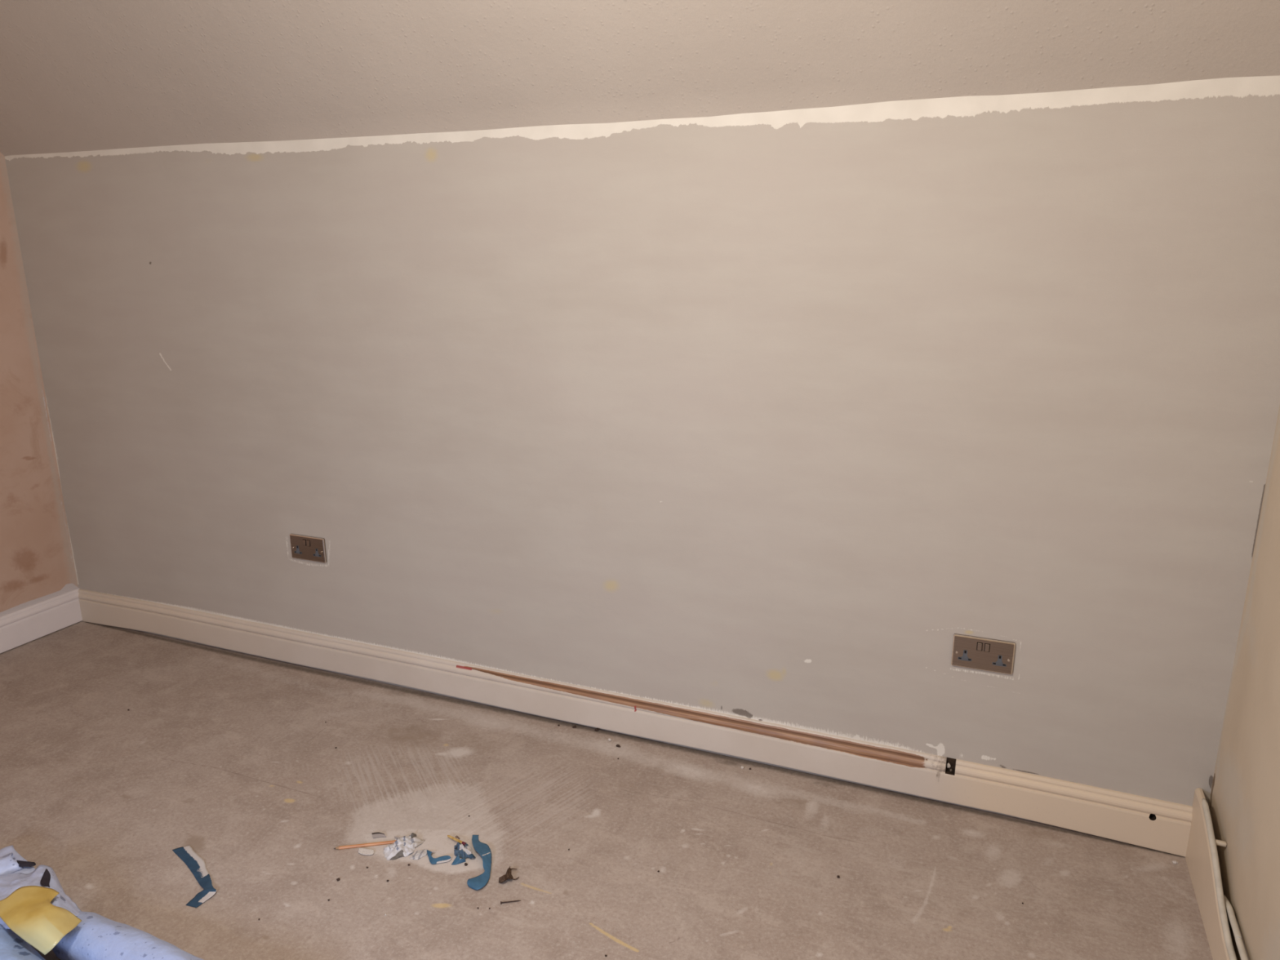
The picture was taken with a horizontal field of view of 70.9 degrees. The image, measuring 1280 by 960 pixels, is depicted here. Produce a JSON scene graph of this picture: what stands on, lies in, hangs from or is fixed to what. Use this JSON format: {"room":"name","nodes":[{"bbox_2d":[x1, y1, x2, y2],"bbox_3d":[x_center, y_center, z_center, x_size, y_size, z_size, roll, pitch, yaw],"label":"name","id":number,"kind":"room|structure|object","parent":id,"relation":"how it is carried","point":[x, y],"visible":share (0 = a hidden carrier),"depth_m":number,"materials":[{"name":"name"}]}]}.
{"room":"room under renovation","nodes":[
{"label":"room under renovation","id":0,"kind":"room"},
{"bbox_2d":[0,151,78,616],"bbox_3d":[-2.994,-0.376,1.452,0.001,2.900,4.000,6,16,21],"label":"wall","id":1,"kind":"structure","parent":0,"point":[37,563],"depth_m":3.32,"materials":[{"name":"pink paint"}]},
{"bbox_2d":[0,587,82,653],"bbox_3d":[-2.972,0.956,1.819,0.018,0.129,3.950,6,16,21],"label":"baseboard","id":2,"kind":"structure","parent":1,"relation":"attached to","point":[20,627],"depth_m":3.42,"materials":[{"name":"white wood"}]},
{"bbox_2d":[0,621,1213,959],"bbox_3d":[-1.190,1.206,1.107,3.885,0.001,4.000,6,16,21],"label":"floor","id":3,"kind":"structure","parent":0,"point":[232,757],"depth_m":2.25,"materials":[{"name":"grey concrete"}]},
{"bbox_2d":[0,844,204,959],"bbox_3d":[-1.165,0.946,1.789,1.018,0.159,0.323,8,17,29],"label":"bundle","id":4,"kind":"object","parent":3,"relation":"on","point":[36,911],"visible":1,"depth_m":1.81,"materials":[{"name":"blue plastic"}]},
{"bbox_2d":[172,844,216,907],"bbox_3d":[-1.060,0.933,2.136,0.066,0.009,0.255,-10,17,-32],"label":"scrap","id":5,"kind":"object","parent":3,"relation":"on","point":[197,865],"visible":1,"depth_m":2.14,"materials":[{"name":"blue paper"}]},
{"bbox_2d":[333,840,395,849],"bbox_3d":[-0.681,0.908,2.234,0.154,0.008,0.008,-3,15,-9],"label":"pencil","id":6,"kind":"object","parent":3,"relation":"on","point":[393,841],"visible":0.99,"depth_m":2.23,"materials":[{"name":"orange paint"}]},
{"bbox_2d":[358,848,373,855],"bbox_3d":[-0.675,0.914,2.209,0.044,0.004,0.019,3,15,12],"label":"flake","id":7,"kind":"object","parent":3,"relation":"on","point":[366,851],"visible":1,"depth_m":2.21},
{"bbox_2d":[371,831,386,838],"bbox_3d":[-0.660,0.897,2.271,0.038,0.006,0.016,-2,15,-7],"label":"flake","id":8,"kind":"object","parent":3,"relation":"on","point":[378,834],"visible":1,"depth_m":2.27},
{"bbox_2d":[383,832,425,860],"bbox_3d":[-0.590,0.903,2.228,0.077,0.019,0.107,6,16,21],"label":"crumpled paper","id":9,"kind":"object","parent":3,"relation":"on","point":[404,846],"visible":1,"depth_m":2.22,"materials":[{"name":"white paper"}]},
{"bbox_2d":[409,848,427,859],"bbox_3d":[-0.539,0.916,2.203,0.033,0.006,0.046,6,16,21],"label":"paper scrap","id":10,"kind":"object","parent":3,"relation":"on","point":[419,854],"visible":1,"depth_m":2.20,"materials":[{"name":"white paper"}]},
{"bbox_2d":[426,849,451,864],"bbox_3d":[-0.498,0.918,2.185,0.076,0.006,0.040,6,16,21],"label":"scrap","id":11,"kind":"object","parent":3,"relation":"on","point":[443,859],"visible":1,"depth_m":2.18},
{"bbox_2d":[447,835,466,848],"bbox_3d":[-0.454,0.898,2.236,0.086,0.016,0.008,13,20,42],"label":"stub","id":12,"kind":"object","parent":3,"relation":"on","point":[448,836],"visible":1,"depth_m":2.23,"materials":[{"name":"yellow paint"}]},
{"bbox_2d":[451,853,466,865],"bbox_3d":[-0.437,0.921,2.174,0.028,0.010,0.031,6,16,21],"label":"scrap","id":13,"kind":"object","parent":3,"relation":"on","point":[457,860],"visible":1,"depth_m":2.17,"materials":[{"name":"blue paper"}]},
{"bbox_2d":[453,842,475,859],"bbox_3d":[-0.434,0.907,2.206,0.045,0.021,0.074,-7,16,-23],"label":"tape wad","id":14,"kind":"object","parent":3,"relation":"on","point":[460,849],"visible":0.99,"depth_m":2.20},
{"bbox_2d":[466,835,491,889],"bbox_3d":[-0.386,0.917,2.175,0.053,0.018,0.208,-2,15,-6],"label":"scrap","id":15,"kind":"object","parent":3,"relation":"on","point":[477,882],"visible":1,"depth_m":2.15,"materials":[{"name":"blue paper"}]},
{"bbox_2d":[498,866,519,883],"bbox_3d":[-0.308,0.930,2.120,0.047,0.020,0.063,6,16,21],"label":"clump","id":16,"kind":"object","parent":3,"relation":"on","point":[508,876],"visible":1,"depth_m":2.11,"materials":[{"name":"brown"}]},
{"bbox_2d":[500,900,519,904],"bbox_3d":[-0.294,0.958,2.041,0.046,0.006,0.006,-3,15,-11],"label":"nail","id":17,"kind":"object","parent":3,"relation":"on","point":[513,900],"visible":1,"depth_m":2.04,"materials":[{"name":"metal"}]},
{"bbox_2d":[0,0,1279,155],"bbox_3d":[-0.623,-1.314,1.909,3.925,0.970,0.955,6,16,21],"label":"ceiling","id":18,"kind":"structure","parent":0,"point":[76,75],"depth_m":2.22,"materials":[{"name":"paint"}]},
{"bbox_2d":[4,75,1279,822],"bbox_3d":[-0.439,-0.133,2.673,3.885,1.800,0.001,6,16,21],"label":"wall","id":19,"kind":"structure","parent":0,"point":[753,415],"depth_m":2.39,"materials":[{"name":"grey paint"}]},
{"bbox_2d":[289,533,327,563],"bbox_3d":[-1.129,0.232,3.052,0.146,0.086,0.012,6,16,21],"label":"power socket","id":20,"kind":"object","parent":19,"relation":"attached to","point":[303,547],"visible":1,"depth_m":3.05,"materials":[{"name":"silver metal"}]},
{"bbox_2d":[78,588,1192,857],"bbox_3d":[-0.455,0.673,2.879,3.853,0.134,0.019,6,16,21],"label":"baseboard","id":21,"kind":"structure","parent":19,"relation":"attached to","point":[1162,825],"depth_m":2.62,"materials":[{"name":"beige paint"}]},
{"bbox_2d":[951,633,1015,674],"bbox_3d":[0.865,0.440,2.268,0.146,0.086,0.012,6,16,21],"label":"power socket","id":22,"kind":"object","parent":19,"relation":"attached to","point":[985,654],"visible":1,"depth_m":2.26,"materials":[{"name":"silver metal"}]},
{"bbox_2d":[1208,405,1279,959],"bbox_3d":[0.605,-0.018,0.032,0.009,2.900,4.000,6,16,21],"label":"wall","id":23,"kind":"structure","parent":0,"point":[1244,804],"depth_m":1.85,"materials":[{"name":"beige paint"}]},
{"bbox_2d":[1185,787,1229,959],"bbox_3d":[0.599,1.290,0.398,0.026,0.184,3.960,6,16,21],"label":"baseboard","id":24,"kind":"structure","parent":23,"relation":"attached to","point":[1198,858],"depth_m":2.00,"materials":[{"name":"beige paint"}]},
{"bbox_2d":[1201,798,1236,959],"bbox_3d":[0.921,1.050,1.147,0.034,0.122,2.136,6,16,21],"label":"cable","id":25,"kind":"object","parent":24,"relation":"on","point":[1213,842],"visible":1,"depth_m":1.91,"materials":[{"name":"white plastic"}]},
{"bbox_2d":[1223,894,1248,959],"bbox_3d":[0.885,1.109,1.058,0.014,0.027,1.922,6,16,21],"label":"cable","id":26,"kind":"object","parent":24,"relation":"on","point":[1235,928],"visible":0.91,"depth_m":1.80,"materials":[{"name":"white plastic"}]}
]}

